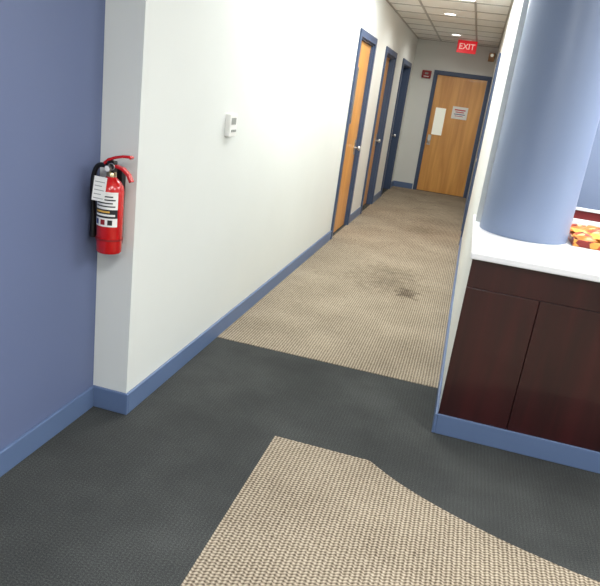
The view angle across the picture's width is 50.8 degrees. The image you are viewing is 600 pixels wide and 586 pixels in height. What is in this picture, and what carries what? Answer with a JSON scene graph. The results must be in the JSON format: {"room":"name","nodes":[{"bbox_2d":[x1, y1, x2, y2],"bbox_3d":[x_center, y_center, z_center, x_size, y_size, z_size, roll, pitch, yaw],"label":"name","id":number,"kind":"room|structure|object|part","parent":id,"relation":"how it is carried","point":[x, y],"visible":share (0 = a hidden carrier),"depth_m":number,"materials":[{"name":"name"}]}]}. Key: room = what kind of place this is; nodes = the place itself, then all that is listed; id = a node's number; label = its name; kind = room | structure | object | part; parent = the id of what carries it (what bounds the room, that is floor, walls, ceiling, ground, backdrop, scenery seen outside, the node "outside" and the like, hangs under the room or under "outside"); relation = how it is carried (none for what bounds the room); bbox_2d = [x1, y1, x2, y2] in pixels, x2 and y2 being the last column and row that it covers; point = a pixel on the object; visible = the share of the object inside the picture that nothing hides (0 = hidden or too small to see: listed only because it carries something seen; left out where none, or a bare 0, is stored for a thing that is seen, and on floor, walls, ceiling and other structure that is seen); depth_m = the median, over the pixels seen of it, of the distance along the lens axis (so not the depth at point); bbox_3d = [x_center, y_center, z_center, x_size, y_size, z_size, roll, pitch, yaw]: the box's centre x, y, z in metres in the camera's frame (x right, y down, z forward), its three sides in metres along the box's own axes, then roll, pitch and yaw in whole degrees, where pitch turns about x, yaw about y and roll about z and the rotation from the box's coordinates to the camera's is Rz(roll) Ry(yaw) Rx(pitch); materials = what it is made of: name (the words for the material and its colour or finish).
{"room":"office hallway","nodes":[
{"label":"office hallway","id":0,"kind":"room"},
{"bbox_2d":[0,0,104,449],"bbox_3d":[-1.508,-0.077,0.319,0.150,2.600,4.840,12,18,12],"label":"wall","id":1,"kind":"structure","parent":0,"point":[52,51],"depth_m":2.33,"materials":[{"name":"blue paint"}]},
{"bbox_2d":[93,0,417,392],"bbox_3d":[0.551,-1.972,7.009,0.170,2.600,9.660,12,18,12],"label":"wall","id":2,"kind":"structure","parent":0,"point":[210,217],"depth_m":3.36,"materials":[{"name":"white paint"}]},
{"bbox_2d":[89,155,133,254],"bbox_3d":[-0.764,-0.360,2.539,0.154,0.403,0.145,-4,21,-31],"label":"fire extinguisher","id":3,"kind":"object","parent":2,"relation":"attached to","point":[107,226],"visible":1,"depth_m":2.52,"materials":[{"name":"red metal"}]},
{"bbox_2d":[93,181,104,199],"bbox_3d":[-0.787,-0.403,2.472,0.040,0.067,0.001,13,11,6],"label":"print","id":4,"kind":"object","parent":3,"relation":"attached to","point":[96,181],"depth_m":2.47},
{"bbox_3d":[-0.713,-0.523,2.483,0.123,0.049,0.026,12,18,12],"label":"lever","id":5,"kind":"part","parent":3,"relation":"part of","materials":[{"name":"red metal"}]},
{"bbox_3d":[-0.707,-0.473,2.496,0.106,0.061,0.026,12,18,12],"label":"carry handle","id":6,"kind":"part","parent":3,"relation":"part of","materials":[{"name":"red metal"}]},
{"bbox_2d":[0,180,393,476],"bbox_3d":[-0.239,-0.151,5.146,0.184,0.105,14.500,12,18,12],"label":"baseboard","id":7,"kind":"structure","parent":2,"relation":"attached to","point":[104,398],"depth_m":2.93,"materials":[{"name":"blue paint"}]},
{"bbox_2d":[224,113,237,136],"bbox_3d":[-0.371,-0.907,3.414,0.034,0.120,0.104,12,18,12],"label":"thermostat","id":8,"kind":"object","parent":2,"relation":"attached to","point":[231,118],"visible":1,"depth_m":3.38,"materials":[{"name":"white plastic"}]},
{"bbox_2d":[333,41,370,232],"bbox_3d":[0.535,-1.703,7.037,0.044,2.055,0.846,12,18,12],"label":"slab","id":9,"kind":"object","parent":2,"relation":"attached to","point":[365,48],"visible":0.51,"depth_m":7.13,"materials":[{"name":"brown wood"}]},
{"bbox_3d":[0.561,-2.084,6.672,0.008,0.580,0.180,12,18,12],"label":"door","id":10,"kind":"structure","parent":9,"relation":"attached to","visible":0},
{"bbox_2d":[350,69,358,121],"bbox_3d":[0.566,-2.083,6.671,0.002,0.550,0.150,12,18,12],"label":"window pane glass","id":11,"kind":"structure","parent":10,"relation":"attached to","point":[358,69],"depth_m":6.71,"materials":[{"name":"grey glass"}]},
{"bbox_2d":[330,28,377,239],"bbox_3d":[0.519,-1.744,7.029,0.188,2.150,1.020,12,18,12],"label":"frame","id":12,"kind":"object","parent":2,"relation":"attached to","point":[365,36],"visible":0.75,"depth_m":7.16,"materials":[{"name":"blue paint"}]},
{"bbox_2d":[363,58,388,204],"bbox_3d":[0.989,-2.208,8.780,0.044,2.055,0.866,12,18,12],"label":"slab","id":13,"kind":"object","parent":2,"relation":"attached to","point":[387,60],"visible":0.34,"depth_m":9.02,"materials":[{"name":"brown wood"}]},
{"bbox_2d":[360,46,397,213],"bbox_3d":[1.011,-2.241,8.764,0.188,2.150,1.040,12,18,12],"label":"frame","id":14,"kind":"object","parent":2,"relation":"attached to","point":[391,54],"visible":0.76,"depth_m":9.02,"materials":[{"name":"blue paint"}]},
{"bbox_2d":[380,58,411,196],"bbox_3d":[1.529,-2.765,10.591,0.188,2.150,1.180,12,18,12],"label":"frame","id":15,"kind":"object","parent":2,"relation":"attached to","point":[406,65],"visible":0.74,"depth_m":10.95,"materials":[{"name":"blue paint"}]},
{"bbox_2d":[0,188,599,585],"bbox_3d":[2.206,0.445,4.678,5.800,0.100,14.800,12,18,12],"label":"floor","id":16,"kind":"structure","parent":0,"point":[135,498],"depth_m":2.66,"materials":[{"name":"grey carpet"}]},
{"bbox_2d":[218,186,465,387],"bbox_3d":[1.267,-0.734,7.738,1.385,0.004,8.590,12,18,12],"label":"hallway carpet","id":17,"kind":"object","parent":16,"relation":"on","point":[375,298],"visible":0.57,"depth_m":5.04,"materials":[{"name":"beige carpet"}]},
{"bbox_2d":[181,436,599,585],"bbox_3d":[0.699,1.463,0.747,2.795,0.004,3.975,12,18,12],"label":"carpet","id":18,"kind":"object","parent":16,"relation":"on","point":[306,514],"visible":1,"depth_m":2.30,"materials":[{"name":"beige carpet"}]},
{"bbox_2d":[438,214,599,451],"bbox_3d":[2.059,0.358,3.204,2.527,0.930,1.125,12,18,12],"label":"cabinet","id":19,"kind":"object","parent":16,"relation":"on","point":[525,357],"depth_m":2.90,"materials":[{"name":"brown wood"}]},
{"bbox_2d":[434,414,599,473],"bbox_3d":[1.861,0.889,2.836,2.495,0.105,0.014,12,18,12],"label":"baseboard","id":20,"kind":"structure","parent":19,"relation":"attached to","point":[524,444],"depth_m":3.01,"materials":[{"name":"blue paint"}]},
{"bbox_3d":[1.966,0.154,2.612,2.495,0.135,0.023,12,18,12],"label":"rail","id":21,"kind":"part","parent":19,"relation":"part of","materials":[{"name":"brown wood"}]},
{"bbox_2d":[470,214,599,282],"bbox_3d":[2.117,-0.065,3.066,2.527,0.033,1.125,12,18,12],"label":"countertop","id":22,"kind":"structure","parent":19,"relation":"on","point":[568,260],"depth_m":2.91,"materials":[{"name":"white laminate"}]},
{"bbox_2d":[480,0,599,244],"bbox_3d":[1.310,-1.109,3.160,0.456,1.669,0.456,12,18,12],"label":"round column","id":23,"kind":"structure","parent":19,"relation":"on","point":[551,119],"depth_m":3.08,"materials":[{"name":"blue paint"}]},
{"bbox_2d":[568,224,599,249],"bbox_3d":[1.764,-0.281,3.420,0.619,0.064,0.515,12,18,12],"label":"box","id":24,"kind":"object","parent":19,"relation":"on","point":[583,236],"visible":0.92,"depth_m":3.34,"materials":[{"name":"multicoloured cardboard"}]},
{"bbox_3d":[2.431,0.104,4.192,2.300,0.900,0.060,12,18,12],"label":"panel","id":25,"kind":"object","parent":16,"relation":"on","visible":0},
{"bbox_2d":[572,218,599,227],"bbox_3d":[2.492,-0.340,4.048,2.340,0.040,0.100,12,18,12],"label":"cap","id":26,"kind":"object","parent":25,"relation":"on","point":[575,220],"visible":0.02,"depth_m":4.14,"materials":[{"name":"white laminate"}]},
{"bbox_2d":[573,210,599,221],"bbox_3d":[2.498,-0.384,4.034,2.300,0.055,0.040,12,18,12],"label":"rail","id":27,"kind":"object","parent":26,"relation":"on","point":[578,214],"visible":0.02,"depth_m":4.15,"materials":[{"name":"red"}]},
{"bbox_2d":[576,207,599,213],"bbox_3d":[2.502,-0.417,4.023,2.320,0.015,0.060,12,18,12],"label":"countertop","id":28,"kind":"structure","parent":27,"relation":"on","point":[577,208],"depth_m":4.14,"materials":[{"name":"white laminate"}]},
{"bbox_2d":[393,39,498,190],"bbox_3d":[2.644,-3.107,11.379,1.850,2.600,0.150,12,18,12],"label":"wall","id":29,"kind":"structure","parent":0,"point":[430,55],"depth_m":11.23,"materials":[{"name":"white paint"}]},
{"bbox_2d":[393,181,412,188],"bbox_3d":[1.923,-2.022,11.806,0.356,0.105,0.014,12,18,12],"label":"baseboard","id":30,"kind":"structure","parent":29,"relation":"attached to","point":[396,183],"depth_m":11.80,"materials":[{"name":"blue paint"}]},
{"bbox_2d":[422,70,431,78],"bbox_3d":[2.237,-3.867,11.164,0.160,0.130,0.058,12,18,12],"label":"fire alarm strobe","id":31,"kind":"object","parent":29,"relation":"attached to","point":[425,73],"visible":1,"depth_m":11.15,"materials":[{"name":"red plastic"}]},
{"bbox_2d":[417,75,486,196],"bbox_3d":[2.720,-2.815,11.397,0.859,2.037,0.044,12,18,12],"label":"door","id":32,"kind":"structure","parent":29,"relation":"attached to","point":[445,163],"depth_m":11.37,"materials":[{"name":"brown wood"}]},
{"bbox_2d":[430,106,446,136],"bbox_3d":[2.492,-3.083,11.357,0.210,0.500,0.008,12,18,12],"label":"window frame","id":33,"kind":"structure","parent":32,"relation":"attached to","point":[435,106],"depth_m":11.35,"materials":[{"name":"brown wood"}]},
{"bbox_2d":[431,107,445,135],"bbox_3d":[2.491,-3.082,11.352,0.180,0.470,0.004,12,18,12],"label":"window pane glass","id":34,"kind":"structure","parent":33,"relation":"attached to","point":[439,116],"depth_m":11.35,"materials":[{"name":"white glass"}]},
{"bbox_2d":[451,106,467,119],"bbox_3d":[2.838,-3.196,11.229,0.270,0.210,0.004,12,18,12],"label":"paper","id":35,"kind":"object","parent":32,"relation":"attached to","point":[454,112],"visible":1,"depth_m":11.23,"materials":[{"name":"white paper"}]},
{"bbox_2d":[455,109,465,116],"bbox_3d":[2.837,-3.195,11.226,0.190,0.120,0.002,12,18,12],"label":"print","id":36,"kind":"object","parent":35,"relation":"attached to","point":[455,109],"visible":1,"depth_m":11.22,"materials":[{"name":"red"}]},
{"bbox_2d":[413,70,491,197],"bbox_3d":[2.731,-2.851,11.412,0.995,2.120,0.160,12,18,12],"label":"frame","id":37,"kind":"object","parent":29,"relation":"attached to","point":[436,72],"visible":0.94,"depth_m":11.25,"materials":[{"name":"blue paint"}]},
{"bbox_2d":[488,53,494,61],"bbox_3d":[3.280,-4.032,10.806,0.100,0.140,0.093,12,18,12],"label":"emergency light","id":38,"kind":"object","parent":29,"relation":"attached to","point":[491,58],"visible":1,"depth_m":10.79,"materials":[{"name":"brown plastic"}]},
{"bbox_2d":[388,0,510,46],"bbox_3d":[2.572,-2.089,3.821,5.850,0.100,14.850,12,18,12],"label":"ceiling","id":39,"kind":"structure","parent":0,"point":[431,3],"depth_m":8.07,"materials":[{"name":"tile"}]},
{"bbox_2d":[386,0,513,47],"bbox_3d":[1.470,-3.046,6.473,1.385,0.008,9.600,12,18,12],"label":"grid","id":40,"kind":"object","parent":39,"relation":"attached to","point":[420,2],"visible":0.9,"depth_m":8.31,"materials":[{"name":"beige metal"}]},
{"bbox_2d":[441,12,459,15],"bbox_3d":[1.817,-3.376,7.639,0.230,0.012,0.230,12,18,12],"label":"recessed light","id":41,"kind":"object","parent":39,"relation":"in","point":[445,13],"visible":1,"depth_m":7.60,"materials":[{"name":"white plastic"}]},
{"bbox_2d":[456,39,477,53],"bbox_3d":[2.714,-4.005,10.266,0.310,0.204,0.060,12,18,12],"label":"exit sign","id":42,"kind":"object","parent":39,"relation":"hanging from","point":[463,46],"visible":1,"depth_m":10.25,"materials":[{"name":"red plastic"}]},
{"bbox_2d":[439,0,529,406],"bbox_3d":[2.094,-1.740,6.946,0.130,2.600,9.090,12,18,12],"label":"wall","id":43,"kind":"structure","parent":0,"point":[511,38],"depth_m":3.91,"materials":[{"name":"white paint"}]},
{"bbox_2d":[431,193,467,432],"bbox_3d":[1.857,-0.572,7.322,0.014,0.105,9.110,12,18,12],"label":"baseboard","id":44,"kind":"structure","parent":43,"relation":"attached to","point":[437,403],"depth_m":3.97,"materials":[{"name":"blue paint"}]},
{"bbox_2d":[459,53,500,242],"bbox_3d":[2.220,-1.697,7.601,0.148,2.150,1.030,12,18,12],"label":"frame","id":45,"kind":"object","parent":43,"relation":"attached to","point":[499,56],"visible":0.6,"depth_m":7.23,"materials":[{"name":"blue paint"}]},
{"bbox_2d":[576,120,599,210],"bbox_3d":[3.383,-0.770,4.508,3.765,2.600,0.150,12,18,12],"label":"wall","id":46,"kind":"structure","parent":0,"point":[589,197],"depth_m":4.75,"materials":[{"name":"blue paint"}]}
]}

